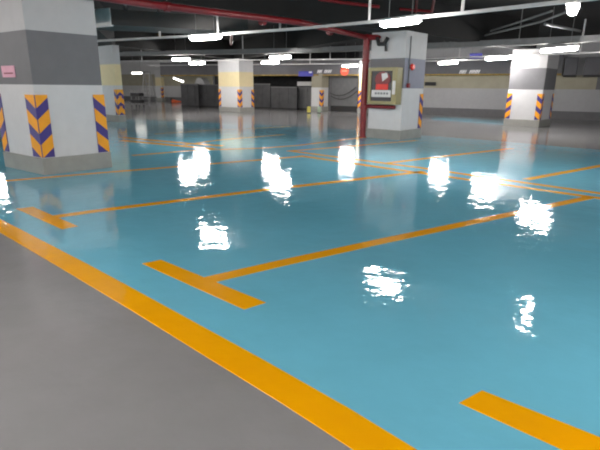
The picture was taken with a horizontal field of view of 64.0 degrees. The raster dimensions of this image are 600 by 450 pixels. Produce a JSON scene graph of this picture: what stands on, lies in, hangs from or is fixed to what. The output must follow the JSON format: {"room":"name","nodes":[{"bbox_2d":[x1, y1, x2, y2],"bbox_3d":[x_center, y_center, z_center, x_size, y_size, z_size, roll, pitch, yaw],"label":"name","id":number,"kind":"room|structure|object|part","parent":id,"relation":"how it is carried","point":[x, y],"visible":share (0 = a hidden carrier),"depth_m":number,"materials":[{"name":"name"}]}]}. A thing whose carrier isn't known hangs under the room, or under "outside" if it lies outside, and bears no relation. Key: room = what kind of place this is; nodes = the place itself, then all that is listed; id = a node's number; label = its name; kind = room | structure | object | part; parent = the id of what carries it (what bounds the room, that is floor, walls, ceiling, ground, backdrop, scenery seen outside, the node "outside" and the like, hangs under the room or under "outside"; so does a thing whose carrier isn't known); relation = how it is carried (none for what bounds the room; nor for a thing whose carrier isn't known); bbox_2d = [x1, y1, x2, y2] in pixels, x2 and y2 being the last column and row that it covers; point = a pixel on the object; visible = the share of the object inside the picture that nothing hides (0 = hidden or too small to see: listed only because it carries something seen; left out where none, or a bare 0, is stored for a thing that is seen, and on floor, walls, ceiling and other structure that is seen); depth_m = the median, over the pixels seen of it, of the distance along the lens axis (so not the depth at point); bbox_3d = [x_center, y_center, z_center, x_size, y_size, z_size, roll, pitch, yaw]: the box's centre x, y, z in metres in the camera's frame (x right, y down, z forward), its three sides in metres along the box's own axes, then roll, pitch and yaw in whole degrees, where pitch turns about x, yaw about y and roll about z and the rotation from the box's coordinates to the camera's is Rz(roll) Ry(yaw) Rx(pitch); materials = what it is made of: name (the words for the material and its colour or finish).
{"room":"parking garage","nodes":[
{"label":"parking garage","id":0,"kind":"room"},
{"bbox_2d":[120,59,214,96],"bbox_3d":[-18.883,-13.885,46.100,25.894,3.500,0.300,8,18,25],"label":"wall","id":1,"kind":"structure","parent":0,"point":[126,67],"depth_m":43.55,"materials":[{"name":"grey paint"}]},
{"bbox_2d":[124,96,180,100],"bbox_3d":[-18.973,-12.330,46.387,25.894,0.350,0.020,8,18,25],"label":"baseboard","id":2,"kind":"structure","parent":1,"relation":"attached to","point":[125,97],"depth_m":44.01,"materials":[{"name":"grey paint"}]},
{"bbox_2d":[121,74,212,85],"bbox_3d":[-18.951,-13.895,45.950,25.894,1.000,0.010,8,18,25],"label":"trim","id":3,"kind":"structure","parent":1,"relation":"attached to","point":[127,79],"depth_m":43.20,"materials":[{"name":"beige paint"}]},
{"bbox_2d":[195,78,209,83],"bbox_3d":[-6.514,-8.890,32.136,0.840,1.840,0.600,9,18,27],"label":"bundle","id":4,"kind":"object","parent":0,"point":[198,80],"visible":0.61,"depth_m":31.72,"materials":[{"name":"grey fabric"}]},
{"bbox_2d":[214,51,358,108],"bbox_3d":[0.348,-9.495,31.478,14.695,3.500,0.300,9,18,27],"label":"wall","id":5,"kind":"structure","parent":0,"point":[275,81],"depth_m":31.41,"materials":[{"name":"black paint"}]},
{"bbox_2d":[0,100,599,449],"bbox_3d":[0.073,-7.204,30.183,90.000,0.204,78.000,1,16,0],"label":"floor","id":6,"kind":"structure","parent":0,"point":[260,279],"depth_m":3.25,"materials":[{"name":"blue paint"}]},
{"bbox_2d":[0,0,111,174],"bbox_3d":[-3.953,-2.234,7.530,1.379,2.665,1.066,12,20,34],"label":"pillar","id":7,"kind":"structure","parent":6,"relation":"on","point":[53,120],"depth_m":7.16,"materials":[{"name":"white paint"}]},
{"bbox_2d":[1,65,15,76],"bbox_3d":[-4.343,-2.285,7.145,0.407,0.165,0.011,12,20,34],"label":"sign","id":8,"kind":"object","parent":7,"relation":"attached to","point":[7,71],"visible":1,"depth_m":7.13,"materials":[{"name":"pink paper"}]},
{"bbox_2d":[98,45,125,121],"bbox_3d":[-6.905,-5.158,17.619,1.100,2.665,0.295,15,21,40],"label":"pillar","id":9,"kind":"structure","parent":6,"relation":"on","point":[109,56],"depth_m":17.42,"materials":[{"name":"white paint"}]},
{"bbox_2d":[129,90,144,106],"bbox_3d":[-10.568,-8.193,31.013,0.770,1.040,0.600,5,16,13],"label":"trolley","id":10,"kind":"object","parent":6,"relation":"on","point":[135,94],"visible":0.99,"depth_m":30.78,"materials":[{"name":"black metal"}]},
{"bbox_2d":[130,93,143,95],"bbox_3d":[-10.503,-8.409,30.934,0.620,0.200,0.600,5,16,13],"label":"tray","id":11,"kind":"object","parent":10,"relation":"on","point":[131,94],"depth_m":30.68,"materials":[{"name":"black rubber"}]},
{"bbox_2d":[131,100,143,102],"bbox_3d":[-10.507,-7.996,31.053,0.620,0.200,0.600,5,16,13],"label":"tray","id":12,"kind":"object","parent":10,"relation":"on","point":[132,101],"depth_m":30.80,"materials":[{"name":"black rubber"}]},
{"bbox_2d":[141,72,157,105],"bbox_3d":[-10.051,-9.004,31.789,0.655,2.193,1.054,4,16,11],"label":"step ladder","id":13,"kind":"object","parent":6,"relation":"on","point":[145,79],"visible":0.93,"depth_m":31.54,"materials":[{"name":"grey metal"}]},
{"bbox_3d":[-10.106,-8.923,31.532,0.655,2.178,0.504,4,16,11],"label":"frame","id":14,"kind":"part","parent":13,"relation":"part of","materials":[{"name":"silver metal"}]},
{"bbox_2d":[154,70,164,100],"bbox_3d":[-12.776,-12.587,43.306,1.648,2.665,0.412,15,21,40],"label":"pillar","id":15,"kind":"structure","parent":6,"relation":"on","point":[159,80],"depth_m":42.94,"materials":[{"name":"white paint"}]},
{"bbox_2d":[170,98,180,102],"bbox_3d":[-9.755,-9.791,37.784,0.758,0.446,0.440,1,16,0],"label":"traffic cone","id":16,"kind":"object","parent":6,"relation":"on","point":[171,99],"visible":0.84,"depth_m":37.73,"materials":[{"name":"plastic"}]},
{"bbox_2d":[180,84,199,106],"bbox_3d":[-7.187,-8.477,31.379,1.446,1.450,0.160,9,18,27],"label":"panel","id":17,"kind":"object","parent":6,"relation":"on","point":[190,97],"visible":0.95,"depth_m":31.30,"materials":[{"name":"grey paint"}]},
{"bbox_3d":[-7.208,-7.816,31.541,1.446,0.090,0.100,9,18,27],"label":"rail","id":18,"kind":"part","parent":17,"relation":"part of","materials":[{"name":"grey metal"}]},
{"bbox_2d":[199,84,218,107],"bbox_3d":[-5.867,-8.347,31.028,1.634,1.420,0.160,9,18,27],"label":"panel","id":19,"kind":"object","parent":6,"relation":"on","point":[209,93],"visible":0.8,"depth_m":30.95,"materials":[{"name":"grey paint"}]},
{"bbox_2d":[218,59,253,112],"bbox_3d":[-3.417,-7.415,25.607,1.732,2.665,1.024,15,21,40],"label":"pillar","id":20,"kind":"structure","parent":6,"relation":"on","point":[236,92],"depth_m":25.16,"materials":[{"name":"white paint"}]},
{"bbox_2d":[253,83,270,108],"bbox_3d":[-3.104,-8.167,30.354,2.943,1.500,0.160,9,18,27],"label":"panel","id":21,"kind":"object","parent":6,"relation":"on","point":[262,92],"visible":0.41,"depth_m":29.90,"materials":[{"name":"grey paint"}]},
{"bbox_2d":[271,87,297,109],"bbox_3d":[-0.959,-7.678,29.051,1.830,1.320,0.160,9,18,27],"label":"panel","id":22,"kind":"object","parent":6,"relation":"on","point":[281,97],"visible":1,"depth_m":28.97,"materials":[{"name":"grey paint"}]},
{"bbox_3d":[-0.980,-7.080,29.195,1.830,0.090,0.100,9,18,27],"label":"rail","id":23,"kind":"part","parent":22,"relation":"part of","materials":[{"name":"grey metal"}]},
{"bbox_2d":[298,87,310,109],"bbox_3d":[0.309,-7.603,28.832,0.922,1.320,0.160,9,18,27],"label":"panel","id":24,"kind":"object","parent":6,"relation":"on","point":[304,93],"visible":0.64,"depth_m":28.79,"materials":[{"name":"grey paint"}]},
{"bbox_2d":[297,82,311,85],"bbox_3d":[0.272,-8.365,28.444,0.917,0.240,0.150,9,18,27],"label":"bar","id":25,"kind":"object","parent":24,"relation":"on","point":[298,83],"visible":0.86,"depth_m":28.37,"materials":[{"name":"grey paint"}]},
{"bbox_2d":[311,74,328,110],"bbox_3d":[1.143,-7.625,27.616,0.832,2.050,0.636,15,21,40],"label":"pillar","id":26,"kind":"structure","parent":6,"relation":"on","point":[320,84],"depth_m":27.39,"materials":[{"name":"white paint"}]},
{"bbox_2d":[329,76,357,111],"bbox_3d":[2.469,-7.463,27.275,1.742,1.952,0.130,9,18,27],"label":"roller shutter","id":27,"kind":"object","parent":6,"relation":"on","point":[338,85],"visible":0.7,"depth_m":27.27,"materials":[{"name":"grey metal"}]},
{"bbox_3d":[1.728,-7.567,27.615,0.100,1.950,0.050,9,18,27],"label":"guide rail","id":28,"kind":"part","parent":27,"relation":"part of","materials":[{"name":"grey metal"}]},
{"bbox_3d":[2.473,-6.675,27.524,1.742,0.300,0.080,9,18,27],"label":"rail","id":29,"kind":"part","parent":27,"relation":"part of","materials":[{"name":"grey metal"}]},
{"bbox_2d":[358,34,369,136],"bbox_3d":[1.723,-3.682,12.810,0.217,2.647,0.220,1,16,0],"label":"pipe","id":30,"kind":"object","parent":6,"relation":"on","point":[366,43],"visible":0.85,"depth_m":12.74,"materials":[{"name":"red metal"}]},
{"bbox_2d":[365,104,395,108],"bbox_3d":[2.062,-3.105,12.599,0.118,0.100,1.000,-15,22,-43],"label":"branch","id":31,"kind":"object","parent":30,"relation":"attached to","point":[366,105],"visible":1,"depth_m":12.50,"materials":[{"name":"red paint"}]},
{"bbox_2d":[357,61,370,112],"bbox_3d":[3.484,-7.299,25.446,0.453,2.665,0.751,15,21,40],"label":"pillar","id":32,"kind":"structure","parent":6,"relation":"on","point":[360,69],"depth_m":25.28,"materials":[{"name":"white paint"}]},
{"bbox_2d":[366,30,427,139],"bbox_3d":[2.583,-3.682,12.808,1.062,2.665,1.108,15,21,40],"label":"pillar","id":33,"kind":"structure","parent":6,"relation":"on","point":[403,122],"depth_m":12.44,"materials":[{"name":"white paint"}]},
{"bbox_2d":[375,36,388,50],"bbox_3d":[2.083,-4.603,12.197,0.408,0.369,0.100,15,21,40],"label":"cable bundle","id":34,"kind":"object","parent":33,"relation":"attached to","point":[384,43],"visible":1,"depth_m":12.14,"materials":[{"name":"black rubber"}]},
{"bbox_2d":[367,67,402,104],"bbox_3d":[2.160,-3.555,12.287,0.860,0.900,0.295,15,21,40],"label":"cabinet","id":35,"kind":"object","parent":33,"relation":"attached to","point":[384,83],"visible":1,"depth_m":12.16,"materials":[{"name":"metal"}]},
{"bbox_3d":[2.339,-3.427,11.973,0.080,0.330,0.035,15,21,40],"label":"handle","id":36,"kind":"part","parent":35,"relation":"part of","materials":[{"name":"silver metal"}]},
{"bbox_2d":[408,36,411,82],"bbox_3d":[2.759,-4.151,12.061,0.026,1.119,0.026,7,17,22],"label":"conduit pipe","id":37,"kind":"object","parent":33,"relation":"attached to","point":[411,36],"visible":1,"depth_m":12.05,"materials":[{"name":"grey metal"}]},
{"bbox_2d":[503,49,559,126],"bbox_3d":[8.545,-5.027,17.705,1.254,2.665,1.376,15,21,40],"label":"pillar","id":38,"kind":"structure","parent":6,"relation":"on","point":[530,95],"depth_m":17.25,"materials":[{"name":"white paint"}]},
{"bbox_2d":[98,0,599,60],"bbox_3d":[0.109,-10.759,29.164,90.000,0.200,78.000,1,16,0],"label":"ceiling","id":39,"kind":"structure","parent":0,"point":[589,10],"depth_m":15.20,"materials":[{"name":"concrete"}]},
{"bbox_2d":[94,0,128,57],"bbox_3d":[-6.536,-6.492,15.934,0.500,0.835,18.601,-4,17,-15],"label":"ceiling beam","id":40,"kind":"structure","parent":39,"relation":"attached to","point":[101,34],"depth_m":14.90,"materials":[{"name":"concrete"}]},
{"bbox_2d":[132,58,141,73],"bbox_3d":[-12.855,-12.547,37.709,0.795,1.327,0.140,1,16,0],"label":"lamp","id":41,"kind":"object","parent":39,"relation":"hanging from","point":[133,72],"visible":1,"depth_m":37.80,"materials":[{"name":"white plastic"}]},
{"bbox_2d":[94,5,247,33],"bbox_3d":[-3.505,-5.203,11.683,4.305,0.910,1.290,-5,17,-19],"label":"ventilation duct","id":42,"kind":"object","parent":39,"relation":"hanging from","point":[106,18],"visible":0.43,"depth_m":11.37,"materials":[{"name":"grey metal"}]},
{"bbox_3d":[-4.999,-4.836,11.249,1.652,0.355,0.015,10,18,29],"label":"plate","id":43,"kind":"part","parent":42,"relation":"part of","materials":[{"name":"grey metal"}]},
{"bbox_2d":[173,76,183,81],"bbox_3d":[-9.612,-12.223,37.793,0.820,1.934,0.140,1,16,0],"label":"lamp","id":44,"kind":"object","parent":39,"relation":"hanging from","point":[174,77],"visible":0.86,"depth_m":37.94,"materials":[{"name":"white plastic"}]},
{"bbox_2d":[171,33,190,60],"bbox_3d":[-4.949,-7.410,19.834,1.050,1.189,0.170,12,20,34],"label":"lamp","id":45,"kind":"object","parent":39,"relation":"hanging from","point":[178,58],"visible":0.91,"depth_m":19.88,"materials":[{"name":"white plastic"}]},
{"bbox_2d":[172,58,189,60],"bbox_3d":[-4.955,-6.886,19.984,1.050,0.098,0.129,12,20,34],"label":"diffuser","id":46,"kind":"object","parent":45,"relation":"attached to","point":[174,59],"depth_m":19.93,"materials":[{"name":"white plastic"}]},
{"bbox_2d":[98,31,293,62],"bbox_3d":[-1.270,-10.477,30.000,0.500,0.830,31.000,7,17,22],"label":"ceiling beam","id":47,"kind":"structure","parent":39,"relation":"attached to","point":[170,44],"depth_m":20.06,"materials":[{"name":"concrete"}]},
{"bbox_2d":[189,59,204,63],"bbox_3d":[-4.923,-8.265,22.815,1.050,1.189,0.170,12,20,35],"label":"lamp","id":48,"kind":"object","parent":39,"relation":"hanging from","point":[191,62],"visible":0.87,"depth_m":22.85,"materials":[{"name":"white plastic"}]},
{"bbox_2d":[189,62,204,63],"bbox_3d":[-4.928,-7.741,22.965,1.050,0.098,0.129,12,20,35],"label":"diffuser","id":49,"kind":"object","parent":48,"relation":"attached to","point":[190,62],"depth_m":22.86,"materials":[{"name":"white plastic"}]},
{"bbox_2d":[188,16,222,40],"bbox_3d":[-2.140,-4.765,10.712,0.920,1.189,0.170,10,19,31],"label":"lamp","id":50,"kind":"object","parent":39,"relation":"hanging from","point":[204,36],"visible":0.96,"depth_m":10.78,"materials":[{"name":"white plastic"}]},
{"bbox_2d":[190,35,220,40],"bbox_3d":[-2.145,-4.241,10.862,0.920,0.098,0.129,10,19,31],"label":"diffuser","id":51,"kind":"object","parent":50,"relation":"attached to","point":[193,37],"depth_m":10.81,"materials":[{"name":"white plastic"}]},
{"bbox_2d":[96,0,380,39],"bbox_3d":[-2.262,-3.990,7.714,1.106,1.028,13.280,16,22,42],"label":"pipe","id":52,"kind":"object","parent":39,"relation":"hanging from","point":[165,6],"visible":0.96,"depth_m":8.67,"materials":[{"name":"metal"}]},
{"bbox_2d":[261,60,278,63],"bbox_3d":[-1.346,-7.842,21.465,1.020,1.189,0.170,13,20,36],"label":"lamp","id":53,"kind":"object","parent":39,"relation":"hanging from","point":[270,61],"visible":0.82,"depth_m":21.54,"materials":[{"name":"white plastic"}]},
{"bbox_2d":[269,55,291,58],"bbox_3d":[-0.738,-6.750,17.678,1.020,1.189,0.170,13,20,37],"label":"lamp","id":54,"kind":"object","parent":39,"relation":"hanging from","point":[271,56],"visible":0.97,"depth_m":17.75,"materials":[{"name":"white plastic"}]},
{"bbox_2d":[203,25,374,63],"bbox_3d":[-1.695,-8.036,21.487,0.500,0.835,20.310,-7,17,-23],"label":"ceiling beam","id":55,"kind":"structure","parent":39,"relation":"attached to","point":[308,38],"depth_m":18.00,"materials":[{"name":"concrete"}]},
{"bbox_2d":[150,53,511,65],"bbox_3d":[0.260,-8.714,24.327,20.425,1.060,1.699,10,18,29],"label":"track","id":56,"kind":"object","parent":39,"relation":"hanging from","point":[310,53],"visible":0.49,"depth_m":24.75,"materials":[{"name":"metal"}]},
{"bbox_2d":[150,0,539,48],"bbox_3d":[-0.285,-4.725,9.996,21.525,0.835,0.600,-12,21,-38],"label":"ceiling beam","id":57,"kind":"structure","parent":39,"relation":"attached to","point":[470,27],"depth_m":11.71,"materials":[{"name":"concrete"}]},
{"bbox_2d":[318,0,379,7],"bbox_3d":[1.089,-4.910,10.626,1.717,0.070,0.113,-10,19,-32],"label":"pipe","id":58,"kind":"object","parent":57,"relation":"attached to","point":[330,1],"visible":1,"depth_m":10.64,"materials":[{"name":"red metal"}]},
{"bbox_2d":[490,10,552,31],"bbox_3d":[5.745,-5.596,13.544,0.107,0.050,5.780,1,16,1],"label":"conduit pipe","id":59,"kind":"object","parent":57,"relation":"attached to","point":[550,11],"visible":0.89,"depth_m":12.13,"materials":[{"name":"grey metal"}]},
{"bbox_2d":[484,11,567,35],"bbox_3d":[5.586,-5.364,13.274,0.292,0.050,7.503,0,16,0],"label":"conduit pipe","id":60,"kind":"object","parent":57,"relation":"attached to","point":[565,12],"visible":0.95,"depth_m":11.88,"materials":[{"name":"metal"}]},
{"bbox_2d":[98,0,594,41],"bbox_3d":[-1.164,-4.658,10.138,14.076,1.060,0.842,12,20,35],"label":"track","id":61,"kind":"object","parent":39,"relation":"hanging from","point":[556,2],"visible":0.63,"depth_m":8.78,"materials":[{"name":"metal"}]},
{"bbox_3d":[-1.903,-4.945,11.022,0.040,1.010,0.040,1,16,0],"label":"hanger rod","id":62,"kind":"part","parent":61,"relation":"part of","materials":[{"name":"metal"}]},
{"bbox_3d":[1.277,-4.246,8.698,0.040,1.010,0.040,1,16,0],"label":"hanger rod","id":63,"kind":"part","parent":61,"relation":"part of","materials":[{"name":"metal"}]},
{"bbox_3d":[2.597,-3.898,7.532,0.040,1.010,0.040,1,16,0],"label":"hanger rod","id":64,"kind":"part","parent":61,"relation":"part of","materials":[{"name":"metal"}]},
{"bbox_2d":[342,42,358,66],"bbox_3d":[2.535,-8.568,24.133,0.170,1.189,1.100,-12,20,-36],"label":"lamp","id":65,"kind":"object","parent":39,"relation":"hanging from","point":[344,65],"visible":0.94,"depth_m":24.13,"materials":[{"name":"white plastic"}]},
{"bbox_2d":[342,65,357,66],"bbox_3d":[2.530,-8.044,24.283,0.129,0.098,1.100,-12,20,-36],"label":"diffuser","id":66,"kind":"object","parent":65,"relation":"attached to","point":[343,65],"depth_m":24.21,"materials":[{"name":"white plastic"}]},
{"bbox_2d":[119,9,599,55],"bbox_3d":[1.200,-6.407,16.155,27.388,0.970,1.964,9,18,28],"label":"cable tray","id":67,"kind":"object","parent":39,"relation":"hanging from","point":[584,38],"visible":0.77,"depth_m":16.33,"materials":[{"name":"metal"}]},
{"bbox_2d":[544,23,580,31],"bbox_3d":[6.822,-5.109,12.430,2.130,0.070,0.070,-13,21,-38],"label":"conduit pipe","id":68,"kind":"object","parent":67,"relation":"attached to","point":[545,24],"visible":1,"depth_m":12.34,"materials":[{"name":"grey metal"}]},
{"bbox_2d":[120,19,599,61],"bbox_3d":[-0.798,-7.754,20.943,26.034,1.060,2.155,8,18,26],"label":"track","id":69,"kind":"object","parent":39,"relation":"hanging from","point":[579,52],"visible":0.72,"depth_m":20.18,"materials":[{"name":"metal"}]},
{"bbox_3d":[9.181,-6.141,15.582,0.040,1.010,0.040,1,16,0],"label":"hanger rod","id":70,"kind":"part","parent":69,"relation":"part of","materials":[{"name":"metal"}]},
{"bbox_2d":[379,2,422,26],"bbox_3d":[1.680,-3.921,7.906,0.170,1.189,0.860,-11,20,-34],"label":"lamp","id":71,"kind":"object","parent":39,"relation":"hanging from","point":[409,19],"visible":1,"depth_m":7.96,"materials":[{"name":"white plastic"}]},
{"bbox_2d":[380,17,420,26],"bbox_3d":[1.675,-3.397,8.057,0.129,0.098,0.860,-11,20,-34],"label":"diffuser","id":72,"kind":"object","parent":71,"relation":"attached to","point":[395,21],"depth_m":8.00,"materials":[{"name":"white plastic"}]},
{"bbox_2d":[438,50,458,63],"bbox_3d":[6.285,-7.407,20.216,0.170,1.189,1.050,-8,18,-29],"label":"lamp","id":73,"kind":"object","parent":39,"relation":"hanging from","point":[451,61],"visible":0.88,"depth_m":20.24,"materials":[{"name":"white plastic"}]},
{"bbox_2d":[438,61,457,63],"bbox_3d":[6.280,-6.882,20.366,0.129,0.098,1.050,-8,18,-29],"label":"diffuser","id":74,"kind":"object","parent":73,"relation":"attached to","point":[440,62],"depth_m":20.30,"materials":[{"name":"white plastic"}]},
{"bbox_2d":[469,50,482,58],"bbox_3d":[8.128,-8.105,22.092,0.555,0.844,0.060,9,18,27],"label":"direction sign","id":75,"kind":"object","parent":39,"relation":"hanging from","point":[472,53],"visible":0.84,"depth_m":22.14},
{"bbox_3d":[8.125,-7.810,22.176,0.555,0.229,0.060,9,18,27],"label":"panel","id":76,"kind":"part","parent":75,"relation":"part of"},
{"bbox_2d":[485,48,512,59],"bbox_3d":[7.066,-6.454,16.924,0.170,1.189,1.200,-6,17,-23],"label":"lamp","id":77,"kind":"object","parent":39,"relation":"hanging from","point":[502,57],"visible":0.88,"depth_m":16.98,"materials":[{"name":"white plastic"}]},
{"bbox_2d":[486,56,511,59],"bbox_3d":[7.061,-5.930,17.075,0.129,0.098,1.200,-6,17,-23],"label":"diffuser","id":78,"kind":"object","parent":77,"relation":"attached to","point":[488,57],"depth_m":17.04,"materials":[{"name":"white plastic"}]},
{"bbox_2d":[540,6,579,52],"bbox_3d":[7.100,-5.332,13.014,0.170,1.189,1.200,-5,17,-19],"label":"lamp","id":79,"kind":"object","parent":39,"relation":"hanging from","point":[570,47],"visible":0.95,"depth_m":13.05,"materials":[{"name":"white plastic"}]},
{"bbox_2d":[541,47,577,52],"bbox_3d":[7.095,-4.808,13.164,0.129,0.098,1.200,-5,17,-19],"label":"diffuser","id":80,"kind":"object","parent":79,"relation":"attached to","point":[547,49],"depth_m":13.15,"materials":[{"name":"white plastic"}]},
{"bbox_2d":[566,2,579,15],"bbox_3d":[3.967,-3.652,6.830,0.170,1.189,0.600,9,18,27],"label":"lamp","id":81,"kind":"object","parent":39,"relation":"hanging from","point":[571,8],"visible":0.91,"depth_m":6.79,"materials":[{"name":"white plastic"}]},
{"bbox_2d":[567,4,577,15],"bbox_3d":[3.962,-3.128,6.980,0.129,0.098,0.600,9,18,27],"label":"diffuser","id":82,"kind":"object","parent":81,"relation":"attached to","point":[572,9],"depth_m":6.80,"materials":[{"name":"white plastic"}]},
{"bbox_2d":[357,51,362,107],"bbox_3d":[4.088,-8.354,27.632,0.300,3.500,3.200,9,18,27],"label":"wall","id":83,"kind":"structure","parent":0,"point":[360,52],"depth_m":26.02,"materials":[{"name":"grey paint"}]},
{"bbox_2d":[160,55,563,75],"bbox_3d":[1.214,-8.853,27.021,24.063,0.860,0.310,9,18,27],"label":"lintel beam","id":84,"kind":"structure","parent":0,"point":[475,67],"depth_m":26.61,"materials":[{"name":"grey paint"}]},
{"bbox_2d":[299,71,312,75],"bbox_3d":[0.321,-8.620,27.359,0.907,0.276,0.080,9,18,27],"label":"direction sign","id":85,"kind":"object","parent":84,"relation":"attached to","point":[301,73],"visible":1,"depth_m":27.33,"materials":[{"name":"blue plastic"}]},
{"bbox_2d":[340,67,348,75],"bbox_3d":[2.435,-8.422,26.247,0.500,0.500,0.047,9,18,27],"label":"round sign","id":86,"kind":"object","parent":84,"relation":"attached to","point":[344,71],"visible":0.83,"depth_m":26.24,"materials":[{"name":"red plastic"}]},
{"bbox_2d":[369,42,599,111],"bbox_3d":[14.691,-6.220,20.566,25.376,3.500,0.300,9,18,27],"label":"wall","id":87,"kind":"structure","parent":0,"point":[576,100],"depth_m":23.19,"materials":[{"name":"grey paint"}]},
{"bbox_2d":[425,82,435,85],"bbox_3d":[6.668,-7.222,24.556,0.576,0.179,0.056,9,18,27],"label":"wall plate","id":88,"kind":"object","parent":87,"relation":"attached to","point":[426,83],"visible":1,"depth_m":24.53,"materials":[{"name":"black metal"}]},
{"bbox_2d":[424,75,597,89],"bbox_3d":[8.293,-7.074,23.737,10.997,0.610,0.004,9,18,27],"label":"trim","id":89,"kind":"structure","parent":87,"relation":"attached to","point":[463,81],"depth_m":23.25,"materials":[{"name":"beige paint"}]},
{"bbox_2d":[422,107,599,120],"bbox_3d":[14.595,-4.670,20.855,25.376,0.360,0.020,9,18,27],"label":"baseboard","id":90,"kind":"structure","parent":87,"relation":"attached to","point":[571,115],"depth_m":23.54,"materials":[{"name":"grey paint"}]},
{"bbox_2d":[563,57,578,76],"bbox_3d":[12.062,-7.016,21.364,0.516,0.820,0.450,9,18,27],"label":"housing","id":91,"kind":"object","parent":87,"relation":"attached to","point":[571,63],"visible":1,"depth_m":21.18,"materials":[{"name":"grey paint"}]},
{"bbox_2d":[583,57,599,76],"bbox_3d":[13.394,-6.805,20.675,2.013,0.820,0.450,9,18,27],"label":"housing","id":92,"kind":"object","parent":87,"relation":"attached to","point":[592,64],"visible":1,"depth_m":20.81,"materials":[{"name":"grey paint"}]},
{"bbox_2d":[596,77,599,89],"bbox_3d":[19.454,-5.306,17.966,14.379,0.610,0.004,9,18,27],"label":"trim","id":93,"kind":"structure","parent":87,"relation":"attached to","point":[598,78],"depth_m":21.22,"materials":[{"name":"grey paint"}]},
{"bbox_3d":[2.580,-4.898,10.635,0.564,0.050,2.342,1,16,0],"label":"pipe","id":94,"kind":"object","parent":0,"visible":0},
{"bbox_2d":[399,0,434,12],"bbox_3d":[2.586,-4.907,10.669,0.791,0.060,2.336,4,16,13],"label":"pipe","id":95,"kind":"object","parent":94,"relation":"attached to","point":[433,1],"visible":0.98,"depth_m":11.40,"materials":[{"name":"red metal"}]}
]}

